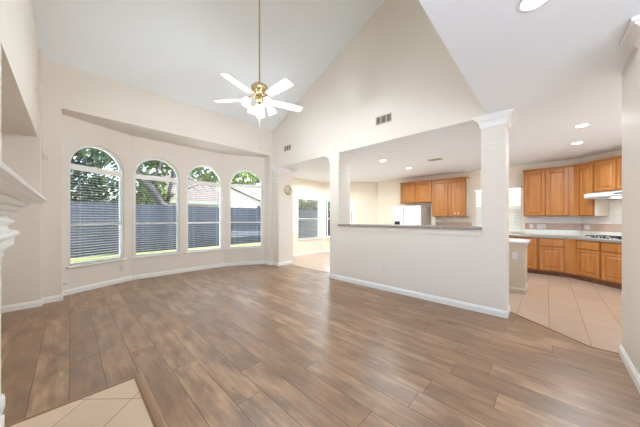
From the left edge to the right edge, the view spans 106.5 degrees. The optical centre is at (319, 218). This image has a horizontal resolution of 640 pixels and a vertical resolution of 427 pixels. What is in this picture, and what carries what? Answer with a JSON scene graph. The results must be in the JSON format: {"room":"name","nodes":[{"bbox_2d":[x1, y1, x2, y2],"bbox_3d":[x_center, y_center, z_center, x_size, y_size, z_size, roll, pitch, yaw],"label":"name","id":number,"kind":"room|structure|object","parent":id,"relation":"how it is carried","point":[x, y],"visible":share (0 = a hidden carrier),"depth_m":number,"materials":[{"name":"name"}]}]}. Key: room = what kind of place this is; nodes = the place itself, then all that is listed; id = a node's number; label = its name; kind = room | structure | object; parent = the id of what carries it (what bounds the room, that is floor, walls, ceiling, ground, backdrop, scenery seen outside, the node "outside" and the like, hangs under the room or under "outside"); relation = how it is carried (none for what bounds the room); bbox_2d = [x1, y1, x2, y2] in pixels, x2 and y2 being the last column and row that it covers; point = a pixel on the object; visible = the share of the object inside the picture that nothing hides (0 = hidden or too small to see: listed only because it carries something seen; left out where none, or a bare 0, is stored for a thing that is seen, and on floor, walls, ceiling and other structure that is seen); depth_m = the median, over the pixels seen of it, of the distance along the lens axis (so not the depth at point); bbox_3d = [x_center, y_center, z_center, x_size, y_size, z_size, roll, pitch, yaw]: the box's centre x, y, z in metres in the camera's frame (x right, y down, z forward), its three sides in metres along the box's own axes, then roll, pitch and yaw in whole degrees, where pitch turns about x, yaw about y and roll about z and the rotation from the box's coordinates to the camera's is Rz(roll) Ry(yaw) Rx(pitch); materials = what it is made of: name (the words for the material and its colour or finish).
{"room":"living room","nodes":[
{"label":"living room","id":0,"kind":"room"},
{"bbox_2d":[0,0,37,160],"bbox_3d":[-2.674,-1.735,1.562,5.105,6.129,0.770,0,0,44],"label":"wall","id":1,"kind":"structure","parent":0,"point":[18,39],"depth_m":2.48,"materials":[{"name":"paint"}]},
{"bbox_2d":[0,161,47,426],"bbox_3d":[-1.344,0.593,0.981,1.906,1.461,0.221,0,0,44],"label":"fireplace mantel","id":2,"kind":"object","parent":1,"relation":"attached to","point":[16,194],"visible":1,"depth_m":1.22,"materials":[{"name":"white paint"}]},
{"bbox_2d":[0,161,47,202],"bbox_3d":[-1.344,-0.122,0.981,1.906,0.032,0.221,0,0,44],"label":"shelf","id":3,"kind":"object","parent":2,"relation":"attached to","point":[12,186],"depth_m":0.90,"materials":[{"name":"white paint"}]},
{"bbox_2d":[1,49,40,305],"bbox_3d":[-3.637,-0.617,2.432,3.080,3.894,0.900,0,0,44],"label":"wall","id":4,"kind":"structure","parent":0,"point":[21,261],"depth_m":3.50,"materials":[{"name":"paint"}]},
{"bbox_2d":[1,298,42,414],"bbox_3d":[-3.437,1.282,2.322,3.220,0.095,0.816,0,0,44],"label":"baseboard","id":5,"kind":"structure","parent":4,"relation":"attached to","point":[19,306],"depth_m":3.45,"materials":[{"name":"white paint"}]},
{"bbox_2d":[62,114,130,290],"bbox_3d":[-4.298,-0.225,4.633,0.140,3.110,1.119,0,0,18],"label":"wall","id":6,"kind":"structure","parent":0,"point":[76,133],"depth_m":4.49,"materials":[{"name":"paint"}]},
{"bbox_2d":[66,145,126,268],"bbox_3d":[-4.270,-0.258,4.598,0.135,2.262,0.960,0,0,18],"label":"window","id":7,"kind":"structure","parent":6,"relation":"in","point":[120,172],"depth_m":4.71,"materials":[{"name":"white plastic"}]},
{"bbox_2d":[70,168,122,265],"bbox_3d":[-4.259,-0.028,4.595,0.046,1.728,0.830,0,0,18],"label":"window blind","id":8,"kind":"object","parent":7,"relation":"attached to","point":[73,264],"visible":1,"depth_m":4.53,"materials":[{"name":"white plastic"}]},
{"bbox_2d":[41,58,272,297],"bbox_3d":[-3.171,-0.625,5.166,0.320,3.910,5.300,0,0,44],"label":"wall","id":9,"kind":"structure","parent":0,"point":[64,88],"depth_m":4.22,"materials":[{"name":"paint"}]},
{"bbox_2d":[43,153,48,158],"bbox_3d":[-4.289,-0.970,3.738,0.033,0.090,0.060,0,0,44],"label":"sensor","id":10,"kind":"object","parent":9,"relation":"attached to","point":[45,155],"visible":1,"depth_m":3.73,"materials":[{"name":"beige plastic"}]},
{"bbox_2d":[42,261,272,303],"bbox_3d":[-3.122,1.282,5.548,0.807,0.095,4.320,0,0,44],"label":"baseboard","id":11,"kind":"structure","parent":9,"relation":"attached to","point":[56,298],"depth_m":5.21,"materials":[{"name":"white paint"}]},
{"bbox_2d":[273,260,292,265],"bbox_3d":[-1.071,1.282,6.929,0.286,0.095,0.542,0,0,44],"label":"baseboard","id":12,"kind":"object","parent":9,"relation":"attached to","point":[285,262],"visible":1,"depth_m":6.77,"materials":[{"name":"white paint"}]},
{"bbox_2d":[270,167,296,183],"bbox_3d":[-1.040,-1.212,6.900,0.346,0.413,0.686,0,0,44],"label":"trim","id":13,"kind":"structure","parent":9,"relation":"attached to","point":[276,170],"depth_m":6.75,"materials":[{"name":"white paint"}]},
{"bbox_2d":[62,111,266,156],"bbox_3d":[-3.197,-1.840,5.710,0.810,0.120,4.023,0,0,44],"label":"ceiling","id":14,"kind":"structure","parent":0,"point":[133,131],"depth_m":5.26,"materials":[{"name":"paint"}]},
{"bbox_2d":[70,226,260,262],"bbox_3d":[-3.953,1.550,17.589,90.000,0.360,100.000,0,0,44],"label":"ground","id":15,"kind":"structure","parent":0,"point":[255,243],"depth_m":10.17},
{"bbox_2d":[70,148,138,209],"bbox_3d":[-12.582,-1.825,10.866,2.200,6.466,7.164,0,0,44],"label":"shade tree","id":16,"kind":"object","parent":15,"relation":"on","point":[78,159],"visible":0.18,"depth_m":11.80,"materials":[{"name":"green plant"}]},
{"bbox_2d":[77,148,197,205],"bbox_3d":[-8.543,-2.079,11.582,2.464,6.938,6.303,0,0,44],"label":"oak tree","id":17,"kind":"object","parent":15,"relation":"on","point":[157,198],"visible":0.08,"depth_m":11.34,"materials":[{"name":"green plant"}]},
{"bbox_2d":[136,160,172,210],"bbox_3d":[-10.401,-1.741,15.490,1.145,6.262,3.389,0,0,44],"label":"shade tree","id":18,"kind":"object","parent":15,"relation":"on","point":[167,168],"visible":0.26,"depth_m":15.11,"materials":[{"name":"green plant"}]},
{"bbox_2d":[138,170,231,235],"bbox_3d":[-11.716,-1.155,20.294,7.230,5.090,5.400,0,0,44],"label":"house","id":19,"kind":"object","parent":15,"relation":"on","point":[193,198],"visible":0.25,"depth_m":18.86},
{"bbox_2d":[137,188,260,229],"bbox_3d":[-13.923,-1.345,29.861,8.430,5.470,14.000,0,0,44],"label":"house","id":20,"kind":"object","parent":15,"relation":"on","point":[241,201],"visible":0.07,"depth_m":29.08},
{"bbox_2d":[70,201,329,257],"bbox_3d":[-8.711,0.399,8.237,0.058,1.982,27.897,0,0,44],"label":"fence","id":21,"kind":"object","parent":15,"relation":"on","point":[168,214],"visible":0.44,"depth_m":10.39,"materials":[{"name":"grey wood"}]},
{"bbox_2d":[189,167,257,184],"bbox_3d":[-6.629,-2.052,16.450,2.084,6.884,5.015,0,0,44],"label":"leafy tree","id":22,"kind":"object","parent":15,"relation":"on","point":[248,176],"visible":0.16,"depth_m":16.30,"materials":[{"name":"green plant"}]},
{"bbox_2d":[238,175,259,188],"bbox_3d":[-4.803,-2.166,20.332,1.959,7.143,6.120,0,0,44],"label":"leafy tree","id":23,"kind":"object","parent":15,"relation":"on","point":[257,181],"visible":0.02,"depth_m":19.48,"materials":[{"name":"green plant"}]},
{"bbox_2d":[298,199,329,210],"bbox_3d":[-0.789,-0.237,18.877,1.535,3.267,5.743,0,0,44],"label":"shrub","id":24,"kind":"object","parent":15,"relation":"on","point":[301,205],"visible":0.41,"depth_m":18.38,"materials":[{"name":"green plant"}]},
{"bbox_2d":[131,136,223,275],"bbox_3d":[-3.408,-0.225,5.931,0.140,3.110,2.040,0,0,44],"label":"wall","id":25,"kind":"structure","parent":0,"point":[183,159],"depth_m":5.82,"materials":[{"name":"paint"}]},
{"bbox_2d":[132,158,181,258],"bbox_3d":[-3.750,-0.258,5.518,0.135,2.262,0.960,0,0,44],"label":"window","id":26,"kind":"structure","parent":25,"relation":"in","point":[148,159],"depth_m":5.55,"materials":[{"name":"white plastic"}]},
{"bbox_2d":[135,177,177,256],"bbox_3d":[-3.742,-0.028,5.510,0.032,1.728,0.830,0,0,44],"label":"window blind","id":27,"kind":"object","parent":26,"relation":"attached to","point":[135,177],"visible":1,"depth_m":5.45,"materials":[{"name":"white plastic"}]},
{"bbox_2d":[185,165,223,253],"bbox_3d":[-3.022,-0.261,6.282,0.135,2.267,0.970,0,0,44],"label":"window","id":28,"kind":"structure","parent":25,"relation":"in","point":[205,166],"depth_m":6.41,"materials":[{"name":"white plastic"}]},
{"bbox_2d":[188,183,220,251],"bbox_3d":[-3.015,-0.028,6.274,0.028,1.728,0.840,0,0,44],"label":"window blind","id":29,"kind":"object","parent":28,"relation":"attached to","point":[188,183],"visible":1,"depth_m":6.26,"materials":[{"name":"white plastic"}]},
{"bbox_2d":[188,185,214,191],"bbox_3d":[-6.522,-0.335,13.298,0.428,3.450,2.162,0,0,44],"label":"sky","id":30,"kind":"structure","parent":0,"point":[194,185],"depth_m":13.11,"materials":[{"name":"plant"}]},
{"bbox_2d":[33,0,383,130],"bbox_3d":[-1.127,-3.709,3.382,5.400,2.549,5.540,0,0,44],"label":"ceiling","id":31,"kind":"structure","parent":0,"point":[179,50],"depth_m":4.23,"materials":[{"name":"paint"}]},
{"bbox_2d":[213,0,302,147],"bbox_3d":[-0.879,-2.347,3.591,1.329,2.574,1.382,0,0,44],"label":"ceiling fan","id":32,"kind":"object","parent":31,"relation":"hanging from","point":[260,89],"visible":1,"depth_m":3.56,"materials":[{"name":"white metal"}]},
{"bbox_2d":[224,154,263,262],"bbox_3d":[-2.163,-0.225,6.872,1.093,3.110,0.140,0,0,-20],"label":"wall","id":33,"kind":"structure","parent":0,"point":[232,163],"depth_m":6.75,"materials":[{"name":"paint"}]},
{"bbox_2d":[228,170,263,249],"bbox_3d":[-2.119,-0.263,6.848,0.980,2.272,0.135,0,0,-20],"label":"window","id":34,"kind":"structure","parent":33,"relation":"in","point":[235,173],"depth_m":6.80,"materials":[{"name":"white plastic"}]},
{"bbox_2d":[230,186,260,247],"bbox_3d":[-2.115,-0.028,6.838,0.850,1.728,0.029,0,0,-20],"label":"window blind","id":35,"kind":"object","parent":34,"relation":"attached to","point":[230,186],"visible":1,"depth_m":6.84,"materials":[{"name":"white plastic"}]},
{"bbox_2d":[293,177,322,253],"bbox_3d":[-0.800,-0.045,8.543,0.150,2.750,2.460,0,0,44],"label":"wall","id":36,"kind":"structure","parent":0,"point":[302,188],"depth_m":8.72,"materials":[{"name":"paint"}]},
{"bbox_2d":[298,198,320,239],"bbox_3d":[-0.397,0.022,8.904,0.135,1.522,1.210,0,0,44],"label":"window","id":37,"kind":"structure","parent":36,"relation":"in","point":[318,218],"depth_m":9.31,"materials":[{"name":"white plastic"}]},
{"bbox_2d":[298,198,319,238],"bbox_3d":[-0.387,0.005,8.895,0.046,1.471,1.080,0,0,44],"label":"window blind","id":38,"kind":"object","parent":37,"relation":"attached to","point":[298,198],"visible":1,"depth_m":8.90,"materials":[{"name":"white plastic"}]},
{"bbox_2d":[1,252,639,426],"bbox_3d":[2.038,1.380,3.238,11.520,0.100,9.700,0,0,44],"label":"floor","id":39,"kind":"structure","parent":0,"point":[257,345],"depth_m":2.35,"materials":[{"name":"laminate"}]},
{"bbox_2d":[4,372,167,426],"bbox_3d":[-1.147,1.320,1.177,1.735,0.020,0.740,0,0,44],"label":"hearth","id":40,"kind":"object","parent":39,"relation":"on","point":[130,402],"visible":1,"depth_m":1.63,"materials":[{"name":"tile"}]},
{"bbox_2d":[330,160,349,274],"bbox_3d":[0.450,-0.045,5.402,0.256,2.750,0.400,0,0,44],"label":"wall pier","id":41,"kind":"object","parent":39,"relation":"on","point":[339,181],"visible":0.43,"depth_m":5.27,"materials":[{"name":"paint"}]},
{"bbox_2d":[393,206,429,224],"bbox_3d":[3.023,0.470,7.944,0.930,1.720,0.871,0,0,44],"label":"refrigerator","id":42,"kind":"object","parent":39,"relation":"on","point":[402,215],"visible":0.47,"depth_m":7.63,"materials":[{"name":"white metal"}]},
{"bbox_2d":[509,238,530,294],"bbox_3d":[3.102,0.868,5.042,1.990,0.925,0.700,0,0,44],"label":"kitchen island","id":43,"kind":"object","parent":39,"relation":"on","point":[518,283],"visible":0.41,"depth_m":4.26,"materials":[{"name":"paint"}]},
{"bbox_2d":[512,252,516,258],"bbox_3d":[3.482,0.670,4.274,0.070,0.114,0.008,0,0,44],"label":"wall outlet","id":44,"kind":"object","parent":43,"relation":"attached to","point":[514,255],"visible":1,"depth_m":4.27,"materials":[{"name":"white plastic"}]},
{"bbox_2d":[509,237,537,273],"bbox_3d":[5.061,0.895,6.187,0.865,0.870,0.619,0,0,44],"label":"base cabinet","id":45,"kind":"object","parent":39,"relation":"on","point":[532,248],"visible":0.34,"depth_m":5.74,"materials":[{"name":"brown wood"}]},
{"bbox_2d":[538,238,571,277],"bbox_3d":[5.580,0.895,5.693,0.558,0.870,0.619,0,0,44],"label":"base cabinet","id":46,"kind":"object","parent":39,"relation":"on","point":[553,253],"visible":0.96,"depth_m":5.48,"materials":[{"name":"brown wood"}]},
{"bbox_2d":[510,311,618,353],"bbox_3d":[2.767,1.324,2.857,0.140,0.012,1.111,0,0,-13],"label":"threshold strip","id":47,"kind":"object","parent":39,"relation":"on","point":[583,343],"visible":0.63,"depth_m":2.67,"materials":[{"name":"brown wood"}]},
{"bbox_2d":[569,239,604,284],"bbox_3d":[5.844,0.895,5.032,0.619,0.870,0.590,0,0,-1],"label":"base cabinet","id":48,"kind":"object","parent":39,"relation":"on","point":[584,255],"visible":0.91,"depth_m":4.99,"materials":[{"name":"brown wood"}]},
{"bbox_2d":[601,242,621,288],"bbox_3d":[5.856,0.895,4.502,0.619,0.870,0.460,0,0,-1],"label":"base cabinet","id":49,"kind":"object","parent":39,"relation":"on","point":[611,253],"visible":0.55,"depth_m":4.55,"materials":[{"name":"brown wood"}]},
{"bbox_3d":[3.855,0.895,7.338,0.850,0.870,0.619,0,0,44],"label":"base cabinet","id":50,"kind":"object","parent":39,"relation":"on","visible":0},
{"bbox_2d":[509,234,621,242],"bbox_3d":[5.076,0.439,5.997,1.415,0.041,4.590,0,0,-33],"label":"countertop","id":51,"kind":"structure","parent":50,"relation":"on","point":[510,235],"depth_m":5.49,"materials":[{"name":"beige stone"}]},
{"bbox_2d":[579,235,621,240],"bbox_3d":[5.879,0.389,4.811,0.500,0.059,0.760,0,0,-1],"label":"gas cooktop","id":52,"kind":"object","parent":51,"relation":"in","point":[604,236],"visible":0.7,"depth_m":4.87,"materials":[{"name":"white metal"}]},
{"bbox_2d":[323,182,377,249],"bbox_3d":[1.231,-0.045,9.483,2.260,2.750,0.150,0,0,-1],"label":"wall","id":53,"kind":"structure","parent":0,"point":[363,195],"depth_m":9.42,"materials":[{"name":"paint"}]},
{"bbox_2d":[293,250,329,256],"bbox_3d":[0.117,1.290,8.903,4.177,0.080,0.873,0,0,-26],"label":"baseboard","id":54,"kind":"structure","parent":53,"relation":"attached to","point":[320,251],"depth_m":8.88,"materials":[{"name":"white paint"}]},
{"bbox_2d":[326,200,350,237],"bbox_3d":[0.741,0.029,9.351,1.020,1.457,0.135,0,0,-1],"label":"window","id":55,"kind":"structure","parent":53,"relation":"in","point":[327,200],"depth_m":9.35,"materials":[{"name":"white plastic"}]},
{"bbox_2d":[273,0,485,262],"bbox_3d":[0.360,-1.692,5.564,5.940,6.044,0.510,0,0,44],"label":"wall","id":56,"kind":"structure","parent":0,"point":[397,62],"depth_m":4.55,"materials":[{"name":"paint"}]},
{"bbox_2d":[284,144,290,151],"bbox_3d":[-0.868,-1.875,6.378,0.290,0.150,0.008,0,0,44],"label":"air vent","id":57,"kind":"object","parent":56,"relation":"in","point":[287,147],"visible":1,"depth_m":6.38,"materials":[{"name":"metal"}]},
{"bbox_2d":[284,185,291,194],"bbox_3d":[-0.919,-0.810,6.881,0.032,0.280,0.280,0,0,44],"label":"wall clock","id":58,"kind":"object","parent":56,"relation":"attached to","point":[288,190],"visible":1,"depth_m":6.87,"materials":[{"name":"gold metal"}]},
{"bbox_2d":[324,151,354,173],"bbox_3d":[0.450,-1.212,5.402,0.432,0.413,0.576,0,0,44],"label":"trim","id":59,"kind":"structure","parent":56,"relation":"attached to","point":[335,156],"depth_m":5.25,"materials":[{"name":"white paint"}]},
{"bbox_2d":[375,112,391,125],"bbox_3d":[1.176,-1.835,4.428,0.330,0.165,0.008,0,0,44],"label":"air vent","id":60,"kind":"object","parent":56,"relation":"in","point":[385,118],"visible":1,"depth_m":4.43,"materials":[{"name":"metal"}]},
{"bbox_2d":[472,108,517,147],"bbox_3d":[2.494,-1.212,3.404,0.457,0.413,0.506,0,0,44],"label":"trim","id":61,"kind":"structure","parent":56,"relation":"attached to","point":[508,117],"depth_m":3.26,"materials":[{"name":"white paint"}]},
{"bbox_2d":[339,230,480,304],"bbox_3d":[1.456,0.748,4.395,2.590,1.165,0.330,0,0,44],"label":"wall","id":62,"kind":"structure","parent":0,"point":[448,266],"depth_m":4.00,"materials":[{"name":"paint"}]},
{"bbox_2d":[337,226,481,235],"bbox_3d":[1.334,0.204,4.262,2.617,0.081,0.030,0,0,44],"label":"trim","id":63,"kind":"structure","parent":62,"relation":"attached to","point":[383,229],"depth_m":3.98,"materials":[{"name":"paint"}]},
{"bbox_2d":[337,224,481,229],"bbox_3d":[1.485,0.143,4.412,2.604,0.041,0.505,0,0,44],"label":"bar ledge","id":64,"kind":"object","parent":62,"relation":"on","point":[357,225],"visible":0.87,"depth_m":4.08,"materials":[{"name":"beige stone"}]},
{"bbox_2d":[329,273,509,318],"bbox_3d":[1.483,1.282,4.406,3.159,0.095,0.416,0,0,44],"label":"baseboard","id":65,"kind":"structure","parent":62,"relation":"attached to","point":[478,308],"depth_m":3.83,"materials":[{"name":"white paint"}]},
{"bbox_2d":[351,206,520,223],"bbox_3d":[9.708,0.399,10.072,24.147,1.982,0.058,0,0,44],"label":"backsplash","id":66,"kind":"structure","parent":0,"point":[520,206],"depth_m":10.98,"materials":[{"name":"beige tile"}]},
{"bbox_2d":[282,0,639,181],"bbox_3d":[1.391,-1.495,3.958,10.050,0.150,9.850,0,0,44],"label":"ceiling","id":67,"kind":"structure","parent":0,"point":[509,58],"depth_m":2.54,"materials":[{"name":"paint"}]},
{"bbox_2d":[427,158,442,160],"bbox_3d":[2.777,-1.416,5.767,0.320,0.008,0.200,0,0,44],"label":"ceiling vent","id":68,"kind":"object","parent":67,"relation":"in","point":[435,159],"visible":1,"depth_m":5.75,"materials":[{"name":"metal"}]},
{"bbox_2d":[516,0,549,12],"bbox_3d":[1.399,-1.416,1.554,0.190,0.008,0.190,0,0,44],"label":"recessed light","id":69,"kind":"object","parent":67,"relation":"in","point":[524,6],"visible":1,"depth_m":1.59,"materials":[{"name":"white ceramic"}]},
{"bbox_2d":[570,141,583,144],"bbox_3d":[4.846,-1.416,4.506,0.190,0.008,0.190,0,0,44],"label":"recessed light","id":70,"kind":"object","parent":67,"relation":"in","point":[580,142],"visible":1,"depth_m":4.51,"materials":[{"name":"white ceramic"}]},
{"bbox_2d":[573,123,590,127],"bbox_3d":[4.009,-1.416,3.657,0.190,0.008,0.190,0,0,44],"label":"recessed light","id":71,"kind":"object","parent":67,"relation":"in","point":[584,124],"visible":1,"depth_m":3.65,"materials":[{"name":"white ceramic"}]},
{"bbox_2d":[378,158,580,235],"bbox_3d":[4.261,-0.045,7.551,5.385,2.750,0.150,0,0,44],"label":"wall","id":72,"kind":"structure","parent":0,"point":[389,192],"depth_m":7.57,"materials":[{"name":"paint"}]},
{"bbox_2d":[400,180,431,203],"bbox_3d":[3.300,-0.876,8.115,1.089,0.712,0.344,0,0,44],"label":"upper cabinet","id":73,"kind":"object","parent":72,"relation":"attached to","point":[417,191],"visible":0.94,"depth_m":7.96,"materials":[{"name":"brown wood"}]},
{"bbox_2d":[431,176,468,216],"bbox_3d":[4.029,-0.636,7.420,1.004,1.172,0.344,0,0,44],"label":"upper cabinet","id":74,"kind":"object","parent":72,"relation":"attached to","point":[450,196],"visible":1,"depth_m":7.25,"materials":[{"name":"brown wood"}]},
{"bbox_2d":[435,217,470,225],"bbox_3d":[4.174,0.184,7.521,1.020,0.464,0.009,0,0,44],"label":"backsplash","id":75,"kind":"structure","parent":72,"relation":"attached to","point":[450,221],"depth_m":7.50,"materials":[{"name":"white tile"}]},
{"bbox_2d":[474,186,523,232],"bbox_3d":[5.015,-0.240,6.773,1.180,1.237,0.135,0,0,44],"label":"window","id":76,"kind":"structure","parent":72,"relation":"in","point":[521,209],"depth_m":6.42,"materials":[{"name":"white plastic"}]},
{"bbox_2d":[475,187,520,230],"bbox_3d":[5.003,-0.257,6.760,1.050,1.186,0.038,0,0,44],"label":"window blind","id":77,"kind":"object","parent":76,"relation":"attached to","point":[514,206],"visible":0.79,"depth_m":6.52,"materials":[{"name":"white plastic"}]},
{"bbox_2d":[522,165,573,215],"bbox_3d":[5.616,-0.636,5.906,0.919,1.172,0.344,0,0,44],"label":"upper cabinet","id":78,"kind":"object","parent":72,"relation":"attached to","point":[547,191],"visible":0.96,"depth_m":5.77,"materials":[{"name":"brown wood"}]},
{"bbox_2d":[525,216,580,235],"bbox_3d":[5.788,0.184,5.982,1.000,0.464,0.009,0,0,44],"label":"backsplash","id":79,"kind":"structure","parent":72,"relation":"attached to","point":[555,225],"depth_m":5.93,"materials":[{"name":"white tile"}]},
{"bbox_2d":[537,224,545,228],"bbox_3d":[5.651,0.205,6.099,0.165,0.114,0.008,0,0,44],"label":"wall outlet","id":80,"kind":"object","parent":79,"relation":"attached to","point":[539,226],"visible":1,"depth_m":6.10,"materials":[{"name":"white plastic"}]},
{"bbox_2d":[481,124,508,310],"bbox_3d":[2.494,-0.045,3.404,0.281,2.750,0.330,0,0,44],"label":"wall column","id":81,"kind":"structure","parent":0,"point":[494,158],"depth_m":3.28,"materials":[{"name":"paint"}]},
{"bbox_2d":[581,149,621,236],"bbox_3d":[6.264,-0.045,4.340,0.150,2.750,2.600,0,0,-1],"label":"wall","id":82,"kind":"structure","parent":0,"point":[616,152],"depth_m":5.22,"materials":[{"name":"paint"}]},
{"bbox_2d":[573,161,608,215],"bbox_3d":[5.987,-0.636,5.298,0.344,1.172,0.434,0,0,-1],"label":"upper cabinet","id":83,"kind":"object","parent":82,"relation":"attached to","point":[583,173],"visible":0.83,"depth_m":5.24,"materials":[{"name":"brown wood"}]},
{"bbox_2d":[581,199,621,237],"bbox_3d":[6.169,0.015,4.676,0.009,0.801,1.900,0,0,-1],"label":"backsplash","id":84,"kind":"structure","parent":82,"relation":"attached to","point":[611,225],"depth_m":5.12,"materials":[{"name":"white tile"}]},
{"bbox_2d":[584,225,589,229],"bbox_3d":[6.138,0.205,5.490,0.008,0.114,0.115,0,0,-2],"label":"wall outlet","id":85,"kind":"object","parent":84,"relation":"attached to","point":[586,227],"visible":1,"depth_m":5.49,"materials":[{"name":"white plastic"}]},
{"bbox_2d":[584,190,621,199],"bbox_3d":[5.921,-0.465,4.762,0.492,0.160,0.760,0,0,-1],"label":"range hood","id":86,"kind":"object","parent":82,"relation":"attached to","point":[609,195],"visible":0.66,"depth_m":4.80,"materials":[{"name":"white metal"}]},
{"bbox_2d":[592,155,621,191],"bbox_3d":[6.001,-0.886,4.711,0.344,0.672,0.814,0,0,-1],"label":"upper cabinet","id":87,"kind":"object","parent":82,"relation":"attached to","point":[607,171],"visible":0.7,"depth_m":4.83,"materials":[{"name":"brown wood"}]},
{"bbox_2d":[622,47,639,375],"bbox_3d":[2.705,-0.045,1.938,0.200,2.750,0.880,0,0,44],"label":"wall","id":88,"kind":"structure","parent":0,"point":[630,73],"depth_m":2.08,"materials":[{"name":"paint"}]},
{"bbox_2d":[619,345,639,392],"bbox_3d":[2.700,1.282,1.944,0.216,0.095,0.912,0,0,44],"label":"baseboard","id":89,"kind":"structure","parent":88,"relation":"attached to","point":[626,360],"depth_m":2.04,"materials":[{"name":"white paint"}]},
{"bbox_2d":[621,15,639,85],"bbox_3d":[2.459,-1.212,1.683,0.381,0.413,0.346,0,0,44],"label":"trim","id":90,"kind":"structure","parent":88,"relation":"attached to","point":[631,37],"depth_m":1.78,"materials":[{"name":"white paint"}]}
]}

